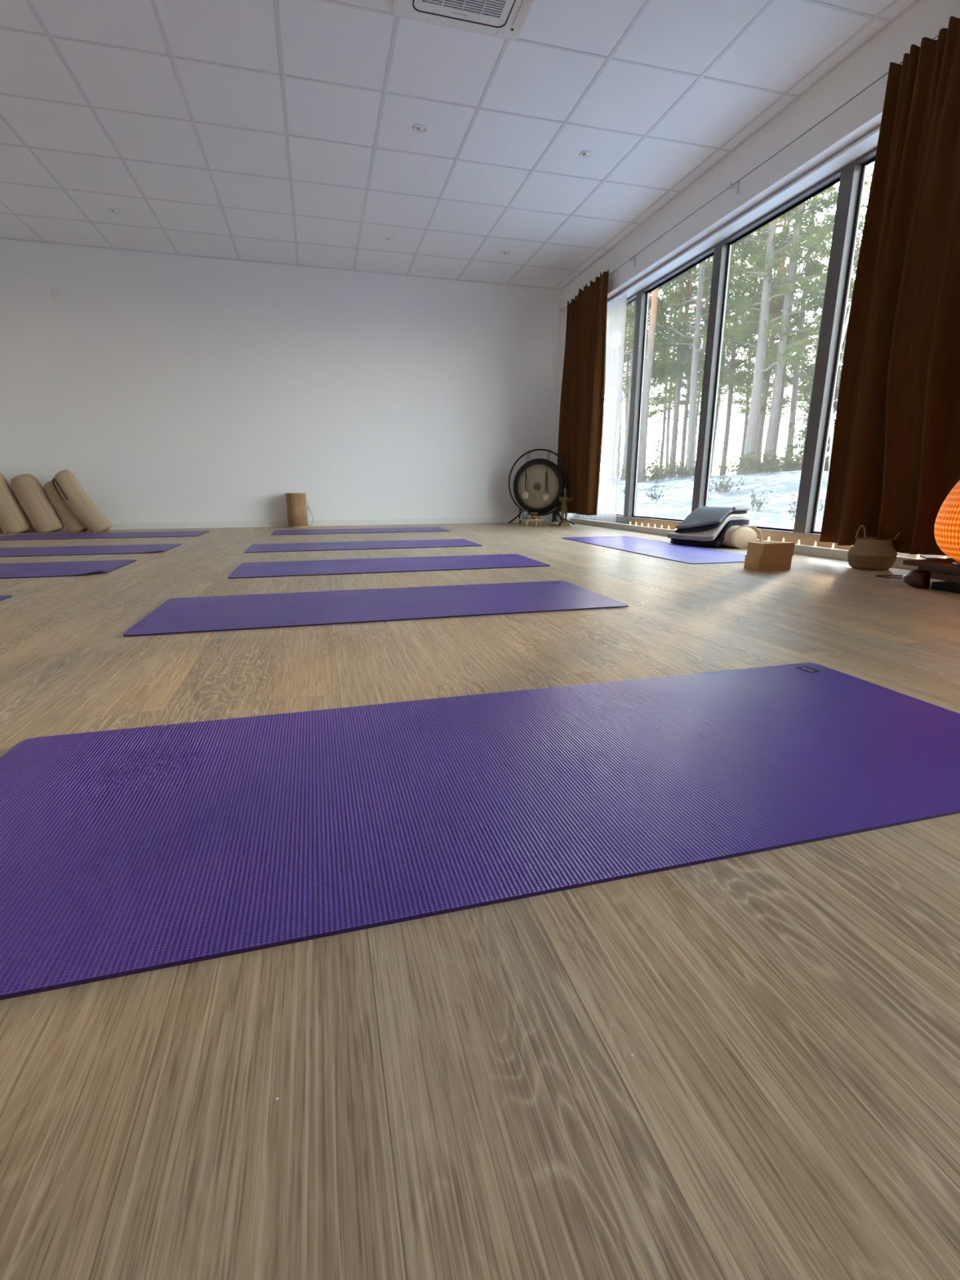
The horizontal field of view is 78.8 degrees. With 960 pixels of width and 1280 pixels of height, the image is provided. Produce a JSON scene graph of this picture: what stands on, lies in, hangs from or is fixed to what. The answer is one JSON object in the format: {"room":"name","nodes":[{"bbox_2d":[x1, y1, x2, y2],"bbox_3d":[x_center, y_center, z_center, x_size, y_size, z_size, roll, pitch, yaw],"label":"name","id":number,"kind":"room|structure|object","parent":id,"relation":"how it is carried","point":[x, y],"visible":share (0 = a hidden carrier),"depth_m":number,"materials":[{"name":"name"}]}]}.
{"room":"exercise studio","nodes":[
{"label":"exercise studio","id":0,"kind":"room"},
{"bbox_2d":[0,239,561,524],"bbox_3d":[-2.530,-2.835,6.700,7.900,3.010,0.200,-4,15,-15],"label":"wall","id":1,"kind":"structure","parent":0,"point":[171,388],"depth_m":6.63,"materials":[{"name":"white paint"}]},
{"bbox_2d":[49,288,62,300],"bbox_3d":[-4.290,-3.501,5.910,0.104,0.104,0.027,-4,15,-15],"label":"detector","id":2,"kind":"object","parent":1,"relation":"attached to","point":[55,294],"visible":1,"depth_m":5.90,"materials":[{"name":"white paint"}]},
{"bbox_2d":[0,516,552,531],"bbox_3d":[-2.553,-1.383,6.957,7.390,0.070,0.014,-4,15,-15],"label":"baseboard","id":3,"kind":"structure","parent":1,"relation":"attached to","point":[460,520],"depth_m":7.10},
{"bbox_2d":[0,0,915,288],"bbox_3d":[-0.970,-2.694,0.584,7.390,0.198,12.110,-4,15,-15],"label":"ceiling","id":4,"kind":"structure","parent":0,"point":[322,41],"depth_m":3.85,"materials":[{"name":"white tile"}]},
{"bbox_2d":[413,124,427,133],"bbox_3d":[-0.404,-3.477,3.968,0.100,0.016,0.100,-4,15,-15],"label":"recessed light","id":5,"kind":"object","parent":4,"relation":"in","point":[418,128],"visible":1,"depth_m":3.97,"materials":[{"name":"white plastic"}]},
{"bbox_2d":[0,0,920,289],"bbox_3d":[-0.970,-2.601,0.608,7.390,0.013,12.110,-4,15,-15],"label":"grid","id":6,"kind":"object","parent":4,"relation":"attached to","point":[762,11],"visible":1,"depth_m":3.96,"materials":[{"name":"paint"}]},
{"bbox_2d":[391,0,534,39],"bbox_3d":[-0.038,-3.132,2.745,0.670,0.053,0.670,-4,15,-15],"label":"air conditioner","id":7,"kind":"object","parent":4,"relation":"attached to","point":[506,19],"depth_m":2.96,"materials":[{"name":"paint"}]},
{"bbox_2d":[422,0,506,18],"bbox_3d":[-0.038,-3.122,2.747,0.400,0.012,0.420,-4,15,-15],"label":"ceiling vent","id":8,"kind":"object","parent":7,"relation":"in","point":[489,9],"depth_m":2.92,"materials":[{"name":"paint"}]},
{"bbox_2d":[579,150,592,159],"bbox_3d":[0.778,-3.560,4.278,0.100,0.016,0.100,-4,15,-15],"label":"recessed light","id":9,"kind":"object","parent":4,"relation":"in","point":[585,154],"visible":1,"depth_m":4.28,"materials":[{"name":"white plastic"}]},
{"bbox_2d":[0,521,959,1279],"bbox_3d":[-0.960,0.180,1.335,7.800,0.120,12.510,-4,15,-15],"label":"floor","id":10,"kind":"structure","parent":0,"point":[462,1095],"depth_m":0.51,"materials":[{"name":"brown wood"}]},
{"bbox_2d":[0,472,31,533],"bbox_3d":[-4.907,-1.424,6.020,0.395,0.632,0.224,-2,15,-6],"label":"bolster","id":11,"kind":"object","parent":10,"relation":"on","point":[13,519],"visible":0.98,"depth_m":5.99,"materials":[{"name":"beige fabric"}]},
{"bbox_2d":[10,474,63,533],"bbox_3d":[-4.623,-1.426,6.099,0.404,0.594,0.225,-1,15,-5],"label":"bolster","id":12,"kind":"object","parent":10,"relation":"on","point":[31,495],"visible":0.98,"depth_m":6.03,"materials":[{"name":"beige fabric"}]},
{"bbox_2d":[44,480,87,532],"bbox_3d":[-4.370,-1.421,6.190,0.389,0.538,0.195,-1,15,-3],"label":"bolster","id":13,"kind":"object","parent":10,"relation":"on","point":[73,524],"visible":0.58,"depth_m":6.12,"materials":[{"name":"beige fabric"}]},
{"bbox_2d":[0,560,136,578],"bbox_3d":[-2.980,-0.381,3.213,1.790,0.025,0.690,-4,15,-15],"label":"yoga mat","id":14,"kind":"object","parent":10,"relation":"on","point":[53,569],"visible":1,"depth_m":3.35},
{"bbox_2d":[52,470,111,532],"bbox_3d":[-4.183,-1.459,6.141,0.474,0.635,0.196,-2,15,-7],"label":"bolster","id":15,"kind":"object","parent":10,"relation":"on","point":[66,484],"visible":1,"depth_m":6.08,"materials":[{"name":"beige fabric"}]},
{"bbox_2d":[0,543,181,557],"bbox_3d":[-3.236,-0.657,4.290,1.780,0.016,0.690,-4,15,-15],"label":"yoga mat","id":16,"kind":"object","parent":10,"relation":"on","point":[130,548],"visible":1,"depth_m":4.32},
{"bbox_2d":[0,530,209,540],"bbox_3d":[-3.681,-1.027,5.728,1.800,0.006,0.730,-4,15,-15],"label":"yoga mat","id":17,"kind":"object","parent":10,"relation":"on","point":[195,533],"visible":1,"depth_m":5.65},
{"bbox_2d":[284,493,313,528],"bbox_3d":[-2.127,-1.532,6.883,0.291,0.394,0.270,-4,15,-15],"label":"wicker lamp","id":18,"kind":"object","parent":10,"relation":"on","point":[296,507],"visible":1,"depth_m":6.78,"materials":[{"name":"brown wood"}]},
{"bbox_2d":[271,527,449,535],"bbox_3d":[-1.273,-1.177,6.286,1.810,0.006,0.660,-4,15,-15],"label":"yoga mat","id":19,"kind":"object","parent":10,"relation":"on","point":[400,529],"visible":1,"depth_m":6.22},
{"bbox_2d":[244,538,482,552],"bbox_3d":[-0.918,-0.766,4.710,1.780,0.006,0.650,-4,15,-15],"label":"yoga mat","id":20,"kind":"object","parent":10,"relation":"on","point":[351,545],"visible":1,"depth_m":4.64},
{"bbox_2d":[123,580,628,636],"bbox_3d":[-0.355,-0.153,2.356,1.770,0.007,0.660,-4,15,-15],"label":"yoga mat","id":21,"kind":"object","parent":10,"relation":"on","point":[268,611],"visible":1,"depth_m":2.28,"materials":[{"name":"rubber"}]},
{"bbox_2d":[227,554,550,578],"bbox_3d":[-0.522,-0.457,3.520,1.780,0.007,0.650,-4,15,-15],"label":"yoga mat","id":22,"kind":"object","parent":10,"relation":"on","point":[362,566],"visible":1,"depth_m":3.43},
{"bbox_2d":[0,662,959,999],"bbox_3d":[0.103,0.200,1.001,1.776,0.007,0.649,-4,15,-15],"label":"yoga mat","id":23,"kind":"object","parent":10,"relation":"on","point":[123,852],"visible":1,"depth_m":0.85,"materials":[{"name":"rubber"}]},
{"bbox_2d":[518,518,543,526],"bbox_3d":[0.616,-1.424,7.074,0.310,0.080,0.310,-4,15,-15],"label":"altar table","id":24,"kind":"object","parent":10,"relation":"on","point":[520,519],"visible":0.94,"depth_m":6.97,"materials":[{"name":"brown wood"}]},
{"bbox_2d":[508,448,574,524],"bbox_3d":[0.746,-1.882,7.201,0.874,0.902,0.208,6,16,22],"label":"stand","id":25,"kind":"object","parent":10,"relation":"on","point":[557,513],"visible":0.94,"depth_m":7.14,"materials":[{"name":"black metal"}]},
{"bbox_2d":[522,452,528,498],"bbox_3d":[0.554,-2.003,7.099,0.074,0.559,0.100,0,15,-1],"label":"mallet","id":26,"kind":"object","parent":25,"relation":"hanging from","point":[525,495],"visible":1,"depth_m":7.11,"materials":[{"name":"grey fabric"}]},
{"bbox_2d":[513,458,564,514],"bbox_3d":[0.713,-1.871,7.121,0.660,0.660,0.072,6,16,22],"label":"gong","id":27,"kind":"object","parent":25,"relation":"on","point":[535,468],"visible":0.94,"depth_m":7.09,"materials":[{"name":"brown metal"}]},
{"bbox_2d":[542,451,549,501],"bbox_3d":[0.806,-1.966,6.996,0.102,0.581,0.079,-9,17,-29],"label":"mallet","id":28,"kind":"object","parent":25,"relation":"hanging from","point":[545,496],"visible":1,"depth_m":7.02,"materials":[{"name":"grey fabric"}]},
{"bbox_2d":[557,486,573,526],"bbox_3d":[1.010,-1.590,6.959,0.172,0.458,0.100,-4,15,-15],"label":"statue","id":29,"kind":"object","parent":10,"relation":"on","point":[564,507],"visible":1,"depth_m":6.94,"materials":[{"name":"brown metal"}]},
{"bbox_2d":[561,536,746,564],"bbox_3d":[1.326,-0.721,4.522,0.660,0.006,1.980,-4,15,-15],"label":"yoga mat","id":30,"kind":"object","parent":10,"relation":"on","point":[688,554],"visible":0.94,"depth_m":4.29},
{"bbox_2d":[670,519,749,547],"bbox_3d":[1.827,-0.865,4.664,0.365,0.201,0.456,-9,17,-31],"label":"folded blanket","id":31,"kind":"object","parent":10,"relation":"on","point":[716,543],"visible":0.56,"depth_m":4.48,"materials":[{"name":"grey fabric"}]},
{"bbox_2d":[666,513,749,541],"bbox_3d":[1.816,-0.909,4.666,0.419,0.202,0.446,-9,17,-31],"label":"folded blanket","id":32,"kind":"object","parent":31,"relation":"on","point":[708,535],"visible":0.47,"depth_m":4.51,"materials":[{"name":"grey fabric"}]},
{"bbox_2d":[675,510,746,533],"bbox_3d":[1.834,-0.942,4.651,0.351,0.182,0.393,-9,17,-31],"label":"folded blanket","id":33,"kind":"object","parent":32,"relation":"on","point":[715,525],"visible":0.39,"depth_m":4.53,"materials":[{"name":"grey fabric"}]},
{"bbox_2d":[675,506,750,528],"bbox_3d":[1.844,-0.972,4.638,0.358,0.183,0.433,-9,17,-31],"label":"folded blanket","id":34,"kind":"object","parent":33,"relation":"on","point":[701,516],"visible":1,"depth_m":4.58,"materials":[{"name":"grey fabric"}]},
{"bbox_2d":[720,525,762,548],"bbox_3d":[1.914,-0.846,4.672,0.261,0.170,0.678,-4,15,-15],"label":"bolster","id":35,"kind":"object","parent":10,"relation":"on","point":[736,536],"visible":0.52,"depth_m":4.38,"materials":[{"name":"fabric"}]},
{"bbox_2d":[743,555,791,570],"bbox_3d":[1.632,-0.441,3.313,0.216,0.074,0.116,-4,15,-15],"label":"block","id":36,"kind":"object","parent":10,"relation":"on","point":[752,562],"visible":0.86,"depth_m":3.26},
{"bbox_2d":[746,541,795,557],"bbox_3d":[1.640,-0.514,3.296,0.216,0.074,0.116,-5,15,-17],"label":"block","id":37,"kind":"object","parent":36,"relation":"on","point":[760,548],"visible":1,"depth_m":3.25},
{"bbox_2d":[847,524,899,570],"bbox_3d":[2.216,-0.522,3.284,0.248,0.244,0.235,-4,15,-15],"label":"basket","id":38,"kind":"object","parent":10,"relation":"on","point":[868,553],"visible":1,"depth_m":3.22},
{"bbox_2d":[875,555,926,578],"bbox_3d":[2.266,-0.358,2.953,0.405,0.091,0.401,-4,15,-15],"label":"loose cable","id":39,"kind":"object","parent":10,"relation":"on","point":[877,575],"visible":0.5,"depth_m":3.02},
{"bbox_2d":[902,558,959,588],"bbox_3d":[2.316,-0.210,2.331,0.483,0.120,0.989,-4,15,-15],"label":"table","id":40,"kind":"object","parent":10,"relation":"on","point":[944,570],"visible":0.99,"depth_m":2.65,"materials":[{"name":"brown wood"}]},
{"bbox_2d":[933,480,959,566],"bbox_3d":[2.165,-0.543,2.443,0.399,0.470,0.399,7,16,26],"label":"lamp","id":41,"kind":"object","parent":40,"relation":"on","point":[947,524],"visible":1,"depth_m":2.46,"materials":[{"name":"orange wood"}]},
{"bbox_2d":[930,581,959,593],"bbox_3d":[2.316,-0.167,2.342,0.340,0.032,0.760,-4,15,-15],"label":"case","id":42,"kind":"object","parent":10,"relation":"on","point":[948,586],"visible":1,"depth_m":2.60,"materials":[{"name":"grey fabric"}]},
{"bbox_2d":[555,0,959,522],"bbox_3d":[2.748,-1.595,1.915,0.310,3.010,12.110,-4,15,-15],"label":"wall","id":43,"kind":"structure","parent":0,"point":[862,115],"depth_m":3.86,"materials":[{"name":"white paint"}]},
{"bbox_2d":[570,126,923,569],"bbox_3d":[2.082,-1.956,4.488,0.220,2.410,6.240,-4,15,-15],"label":"window","id":44,"kind":"structure","parent":43,"relation":"in","point":[848,167],"depth_m":4.13,"materials":[{"name":"grey metal"}]},
{"bbox_2d":[573,293,626,522],"bbox_3d":[1.362,-2.564,6.763,0.041,2.299,1.199,-4,15,-15],"label":"window reveal","id":45,"kind":"object","parent":44,"relation":"hanging from","point":[616,310],"visible":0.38,"depth_m":6.43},
{"bbox_2d":[630,521,925,559],"bbox_3d":[2.082,-0.823,4.612,0.013,0.031,3.571,-4,15,-15],"label":"string lights","id":46,"kind":"object","parent":44,"relation":"on","point":[798,543],"visible":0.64,"depth_m":4.09,"materials":[{"name":"white plastic"}]},
{"bbox_2d":[897,552,951,558],"bbox_3d":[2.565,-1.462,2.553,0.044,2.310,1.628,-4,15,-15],"label":"baseboard","id":47,"kind":"structure","parent":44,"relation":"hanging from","point":[901,554],"depth_m":3.26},
{"bbox_2d":[559,35,937,315],"bbox_3d":[1.853,-3.241,4.127,0.070,0.080,6.512,-4,15,-15],"label":"curtain rod","id":48,"kind":"object","parent":43,"relation":"attached to","point":[737,186],"visible":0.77,"depth_m":4.20,"materials":[{"name":"paint"}]},
{"bbox_2d":[555,269,608,515],"bbox_3d":[1.149,-2.718,6.769,0.172,2.455,1.176,-2,15,-9],"label":"pleated curtain","id":49,"kind":"object","parent":48,"relation":"hanging from","point":[580,430],"visible":0.92,"depth_m":6.53,"materials":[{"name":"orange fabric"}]},
{"bbox_2d":[819,16,959,555],"bbox_3d":[2.408,-1.531,2.429,0.328,2.443,1.914,-4,15,-16],"label":"pleated curtain","id":50,"kind":"object","parent":48,"relation":"hanging from","point":[895,460],"visible":0.91,"depth_m":3.00,"materials":[{"name":"brown fabric"}]},
{"label":"outside","id":51,"kind":"structure","parent":0,"visible":0},
{"bbox_2d":[616,470,828,532],"bbox_3d":[82.835,-20.962,79.831,196.350,1.175,235.800,-4,15,-15],"label":"snowy ground","id":52,"kind":"structure","parent":51,"point":[677,503],"depth_m":13.20,"materials":[{"name":"snow"}]},
{"bbox_2d":[617,303,669,477],"bbox_3d":[8.590,-18.303,33.978,5.489,17.842,4.707,7,16,26],"label":"pine tree","id":53,"kind":"object","parent":52,"relation":"on","point":[628,309],"visible":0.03,"depth_m":35.04,"materials":[{"name":"green plant"}]},
{"bbox_2d":[617,458,678,483],"bbox_3d":[6.056,-6.491,22.529,3.098,0.892,2.480,12,19,38],"label":"shrub","id":54,"kind":"object","parent":52,"relation":"on","point":[620,474],"visible":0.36,"depth_m":22.71,"materials":[{"name":"green plant"}]},
{"bbox_2d":[622,306,674,442],"bbox_3d":[9.897,-20.078,38.723,5.216,18.969,5.670,-9,17,-30],"label":"pine tree","id":55,"kind":"object","parent":52,"relation":"on","point":[657,388],"visible":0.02,"depth_m":39.42,"materials":[{"name":"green plant"}]},
{"bbox_2d":[623,288,681,451],"bbox_3d":[12.915,-20.100,44.647,4.890,15.895,4.194,4,15,14],"label":"pine tree","id":56,"kind":"object","parent":52,"relation":"on","point":[660,420],"visible":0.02,"depth_m":45.20,"materials":[{"name":"green plant"}]},
{"bbox_2d":[637,287,669,482],"bbox_3d":[6.285,-13.896,20.246,5.646,16.880,5.009,4,15,15],"label":"pine tree","id":57,"kind":"object","parent":52,"relation":"on","point":[651,342],"visible":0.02,"depth_m":21.18,"materials":[{"name":"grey plant"}]},
{"bbox_2d":[625,463,682,484],"bbox_3d":[6.225,-5.763,20.274,1.936,0.720,1.471,11,18,37],"label":"shrub","id":58,"kind":"object","parent":52,"relation":"on","point":[656,473],"visible":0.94,"depth_m":20.17,"materials":[{"name":"green plant"}]},
{"bbox_2d":[643,484,666,504],"bbox_3d":[4.036,-3.389,13.605,0.521,0.471,0.494,3,15,10],"label":"shrub","id":59,"kind":"object","parent":52,"relation":"on","point":[655,497],"visible":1,"depth_m":13.54,"materials":[{"name":"green plant"}]},
{"bbox_2d":[647,439,664,478],"bbox_3d":[7.080,-7.153,23.300,0.927,1.642,0.850,-13,19,-41],"label":"spruce tree","id":60,"kind":"object","parent":52,"relation":"on","point":[659,442],"visible":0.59,"depth_m":23.18,"materials":[{"name":"grey plant"}]},
{"bbox_2d":[621,273,702,422],"bbox_3d":[6.019,-14.341,24.057,7.021,15.622,4.504,3,15,11],"label":"pine tree","id":61,"kind":"object","parent":52,"relation":"on","point":[664,371],"visible":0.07,"depth_m":24.14,"materials":[{"name":"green plant"}]},
{"bbox_2d":[621,273,703,479],"bbox_3d":[6.293,-14.558,24.686,6.421,15.634,4.776,13,20,42],"label":"pine tree","id":62,"kind":"object","parent":52,"relation":"on","point":[631,334],"visible":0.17,"depth_m":24.67,"materials":[{"name":"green plant"}]},
{"bbox_2d":[623,285,706,403],"bbox_3d":[8.244,-15.579,27.158,4.903,15.936,4.204,-12,19,-38],"label":"pine tree","id":63,"kind":"object","parent":52,"relation":"on","point":[628,358],"visible":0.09,"depth_m":27.91,"materials":[{"name":"green plant"}]},
{"bbox_2d":[651,461,685,478],"bbox_3d":[7.901,-7.065,24.207,2.430,0.724,2.014,-9,17,-32],"label":"shrub","id":64,"kind":"object","parent":52,"relation":"on","point":[671,463],"visible":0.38,"depth_m":24.07,"materials":[{"name":"green plant"}]},
{"bbox_2d":[648,271,702,466],"bbox_3d":[11.210,-17.194,34.486,4.134,15.381,4.645,-2,15,-7],"label":"pine tree","id":65,"kind":"object","parent":52,"relation":"on","point":[651,414],"visible":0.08,"depth_m":35.54,"materials":[{"name":"green plant"}]},
{"bbox_2d":[656,258,707,475],"bbox_3d":[14.200,-21.970,42.044,5.782,21.025,6.285,12,19,39],"label":"pine tree","id":66,"kind":"object","parent":52,"relation":"on","point":[667,454],"visible":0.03,"depth_m":43.42,"materials":[{"name":"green plant"}]},
{"bbox_2d":[653,461,712,478],"bbox_3d":[7.720,-6.495,22.347,2.418,0.696,1.936,-2,15,-8],"label":"shrub","id":67,"kind":"object","parent":52,"relation":"on","point":[678,472],"visible":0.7,"depth_m":22.18,"materials":[{"name":"green plant"}]},
{"bbox_2d":[650,273,718,462],"bbox_3d":[15.438,-20.746,46.420,5.632,16.318,5.168,-3,15,-10],"label":"pine tree","id":68,"kind":"object","parent":52,"relation":"on","point":[680,414],"visible":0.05,"depth_m":47.05,"materials":[{"name":"green plant"}]},
{"bbox_2d":[623,242,759,476],"bbox_3d":[8.491,-14.548,24.249,5.286,15.602,5.254,-12,19,-37],"label":"pine tree","id":69,"kind":"object","parent":52,"relation":"on","point":[688,348],"visible":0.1,"depth_m":24.33,"materials":[{"name":"green plant"}]},
{"bbox_2d":[662,258,736,465],"bbox_3d":[15.435,-19.904,39.857,5.373,17.973,4.942,-1,15,-4],"label":"pine tree","id":70,"kind":"object","parent":52,"relation":"on","point":[698,392],"visible":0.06,"depth_m":40.87,"materials":[{"name":"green plant"}]},
{"bbox_2d":[648,264,753,465],"bbox_3d":[11.884,-17.618,31.553,6.166,17.863,5.658,5,16,20],"label":"pine tree","id":71,"kind":"object","parent":52,"relation":"on","point":[673,392],"visible":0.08,"depth_m":32.60,"materials":[{"name":"green plant"}]},
{"bbox_2d":[626,240,778,476],"bbox_3d":[8.553,-14.508,22.133,5.620,16.667,5.600,-9,17,-31],"label":"pine tree","id":72,"kind":"object","parent":52,"relation":"on","point":[706,274],"visible":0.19,"depth_m":22.67,"materials":[{"name":"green plant"}]},
{"bbox_2d":[671,260,747,426],"bbox_3d":[18.219,-21.164,44.803,5.445,18.031,4.846,10,18,33],"label":"pine tree","id":73,"kind":"object","parent":52,"relation":"on","point":[725,398],"visible":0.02,"depth_m":45.77,"materials":[{"name":"green plant"}]},
{"bbox_2d":[670,232,755,475],"bbox_3d":[17.306,-20.816,41.656,5.704,18.887,5.076,12,19,39],"label":"pine tree","id":74,"kind":"object","parent":52,"relation":"on","point":[734,405],"visible":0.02,"depth_m":42.77,"materials":[{"name":"green plant"}]},
{"bbox_2d":[655,234,773,428],"bbox_3d":[11.528,-17.465,28.178,5.843,19.349,5.200,-4,15,-13],"label":"pine tree","id":75,"kind":"object","parent":52,"relation":"on","point":[704,291],"visible":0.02,"depth_m":28.40,"materials":[{"name":"green plant"}]},
{"bbox_2d":[691,476,744,495],"bbox_3d":[5.800,-3.640,13.829,0.961,0.470,1.265,-10,17,-32],"label":"shrub","id":76,"kind":"object","parent":52,"relation":"on","point":[721,485],"visible":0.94,"depth_m":13.76,"materials":[{"name":"green plant"}]},
{"bbox_2d":[688,260,764,475],"bbox_3d":[14.932,-19.053,35.110,4.966,18.821,5.790,5,15,18],"label":"pine tree","id":77,"kind":"object","parent":52,"relation":"on","point":[735,391],"visible":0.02,"depth_m":35.95,"materials":[{"name":"green plant"}]},
{"bbox_2d":[711,454,768,475],"bbox_3d":[9.153,-6.169,20.659,2.052,0.738,2.477,6,16,22],"label":"shrub","id":78,"kind":"object","parent":52,"relation":"on","point":[718,463],"visible":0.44,"depth_m":20.62,"materials":[{"name":"green plant"}]},
{"bbox_2d":[675,229,812,475],"bbox_3d":[11.856,-14.540,26.221,5.678,14.616,5.440,8,17,29],"label":"pine tree","id":79,"kind":"object","parent":52,"relation":"on","point":[724,456],"visible":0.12,"depth_m":26.08,"materials":[{"name":"green plant"}]},
{"bbox_2d":[722,262,777,457],"bbox_3d":[17.937,-17.306,37.146,4.349,14.135,3.729,-5,15,-19],"label":"pine tree","id":80,"kind":"object","parent":52,"relation":"on","point":[735,402],"visible":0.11,"depth_m":37.24,"materials":[{"name":"green plant"}]},
{"bbox_2d":[697,219,805,458],"bbox_3d":[15.077,-16.696,32.465,4.880,15.408,5.318,-9,17,-30],"label":"pine tree","id":81,"kind":"object","parent":52,"relation":"on","point":[748,402],"visible":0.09,"depth_m":33.00,"materials":[{"name":"green plant"}]},
{"bbox_2d":[711,451,800,476],"bbox_3d":[9.276,-5.967,19.749,2.916,0.840,2.335,9,17,31],"label":"shrub","id":82,"kind":"object","parent":52,"relation":"on","point":[744,468],"visible":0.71,"depth_m":19.47,"materials":[{"name":"green plant"}]},
{"bbox_2d":[749,490,773,512],"bbox_3d":[4.527,-2.280,9.614,0.417,0.377,0.395,-3,15,-11],"label":"shrub","id":83,"kind":"object","parent":52,"relation":"on","point":[754,501],"visible":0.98,"depth_m":9.57,"materials":[{"name":"green plant"}]},
{"bbox_2d":[726,217,799,448],"bbox_3d":[19.833,-20.151,40.883,5.461,18.085,4.860,6,16,21],"label":"pine tree","id":84,"kind":"object","parent":52,"relation":"on","point":[788,395],"visible":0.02,"depth_m":41.31,"materials":[{"name":"green plant"}]},
{"bbox_2d":[740,459,786,475],"bbox_3d":[8.955,-5.438,18.452,1.325,0.493,1.007,-8,17,-28],"label":"shrub","id":85,"kind":"object","parent":52,"relation":"on","point":[766,468],"visible":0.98,"depth_m":18.46,"materials":[{"name":"green plant"}]},
{"bbox_2d":[698,214,831,459],"bbox_3d":[12.777,-15.547,24.981,4.604,17.132,5.173,-9,17,-31],"label":"pine tree","id":86,"kind":"object","parent":52,"relation":"on","point":[778,300],"visible":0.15,"depth_m":25.43,"materials":[{"name":"green plant"}]},
{"bbox_2d":[726,210,822,464],"bbox_3d":[17.333,-18.442,33.645,4.820,18.271,5.621,0,15,0],"label":"pine tree","id":87,"kind":"object","parent":52,"relation":"on","point":[789,388],"visible":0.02,"depth_m":34.38,"materials":[{"name":"green plant"}]},
{"bbox_2d":[750,447,802,473],"bbox_3d":[9.840,-5.958,19.594,1.691,0.827,2.225,-5,15,-18],"label":"shrub","id":88,"kind":"object","parent":52,"relation":"on","point":[765,460],"visible":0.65,"depth_m":19.25,"materials":[{"name":"green plant"}]},
{"bbox_2d":[697,194,867,474],"bbox_3d":[10.436,-14.491,19.902,5.052,17.655,5.045,12,19,38],"label":"pine tree","id":89,"kind":"object","parent":52,"relation":"on","point":[760,366],"visible":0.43,"depth_m":20.29,"materials":[{"name":"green plant"}]},
{"bbox_2d":[748,195,833,453],"bbox_3d":[14.292,-14.913,27.258,5.039,14.598,4.624,-5,15,-17],"label":"pine tree","id":90,"kind":"object","parent":52,"relation":"on","point":[782,395],"visible":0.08,"depth_m":27.79,"materials":[{"name":"green plant"}]},
{"bbox_2d":[724,186,862,472],"bbox_3d":[10.735,-13.903,19.680,5.419,16.601,5.420,11,18,35],"label":"pine tree","id":91,"kind":"object","parent":52,"relation":"on","point":[784,328],"visible":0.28,"depth_m":20.15,"materials":[{"name":"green plant"}]},
{"bbox_2d":[736,186,850,463],"bbox_3d":[13.653,-14.814,24.704,4.970,15.746,5.784,12,19,40],"label":"pine tree","id":92,"kind":"object","parent":52,"relation":"on","point":[794,398],"visible":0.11,"depth_m":25.33,"materials":[{"name":"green plant"}]},
{"bbox_2d":[760,233,835,426],"bbox_3d":[24.573,-20.171,42.394,6.006,17.400,5.511,-12,18,-37],"label":"pine tree","id":93,"kind":"object","parent":52,"relation":"on","point":[799,402],"visible":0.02,"depth_m":42.54,"materials":[{"name":"green plant"}]},
{"bbox_2d":[768,450,829,471],"bbox_3d":[11.025,-6.118,19.989,2.216,0.797,2.674,7,16,24],"label":"shrub","id":94,"kind":"object","parent":52,"relation":"on","point":[795,464],"visible":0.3,"depth_m":19.77,"materials":[{"name":"green plant"}]},
{"bbox_2d":[786,493,825,524],"bbox_3d":[4.372,-1.731,7.768,0.521,0.471,0.494,7,16,26],"label":"shrub","id":95,"kind":"object","parent":52,"relation":"on","point":[790,512],"visible":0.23,"depth_m":7.87,"materials":[{"name":"green plant"}]},
{"bbox_2d":[780,364,835,465],"bbox_3d":[13.525,-8.799,23.478,2.478,4.789,2.704,-10,18,-34],"label":"spruce tree","id":96,"kind":"object","parent":52,"relation":"on","point":[811,379],"visible":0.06,"depth_m":23.87,"materials":[{"name":"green plant"}]},
{"bbox_2d":[780,309,847,471],"bbox_3d":[12.243,-8.785,20.657,2.838,6.077,2.745,10,18,33],"label":"spruce tree","id":97,"kind":"object","parent":52,"relation":"on","point":[811,374],"visible":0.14,"depth_m":20.77,"materials":[{"name":"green plant"}]},
{"bbox_2d":[768,182,866,414],"bbox_3d":[18.724,-16.609,31.479,5.031,15.886,5.483,10,18,34],"label":"pine tree","id":98,"kind":"object","parent":52,"relation":"on","point":[835,185],"visible":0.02,"depth_m":30.79,"materials":[{"name":"green plant"}]},
{"bbox_2d":[782,281,854,471],"bbox_3d":[13.298,-9.594,21.506,3.347,7.411,3.461,7,16,26],"label":"spruce tree","id":99,"kind":"object","parent":52,"relation":"on","point":[806,397],"visible":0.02,"depth_m":22.25,"materials":[{"name":"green plant"}]},
{"bbox_2d":[791,178,871,399],"bbox_3d":[23.014,-19.357,37.736,5.404,18.079,4.971,1,15,5],"label":"pine tree","id":100,"kind":"object","parent":52,"relation":"on","point":[866,183],"visible":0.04,"depth_m":35.51,"materials":[{"name":"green plant"}]},
{"bbox_2d":[797,169,873,405],"bbox_3d":[17.035,-14.160,25.761,4.769,13.817,4.376,6,16,23],"label":"pine tree","id":101,"kind":"object","parent":52,"relation":"on","point":[864,206],"visible":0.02,"depth_m":25.18,"materials":[{"name":"green plant"}]},
{"bbox_2d":[800,161,874,328],"bbox_3d":[13.264,-13.113,18.538,5.212,15.584,4.524,1,15,4],"label":"pine tree","id":102,"kind":"object","parent":52,"relation":"on","point":[820,266],"visible":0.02,"depth_m":19.28,"materials":[{"name":"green plant"}]},
{"bbox_2d":[814,240,859,471],"bbox_3d":[9.133,-7.120,14.693,2.088,6.055,2.596,0,15,2],"label":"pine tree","id":103,"kind":"object","parent":52,"relation":"on","point":[832,428],"visible":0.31,"depth_m":14.79,"materials":[{"name":"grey plant"}]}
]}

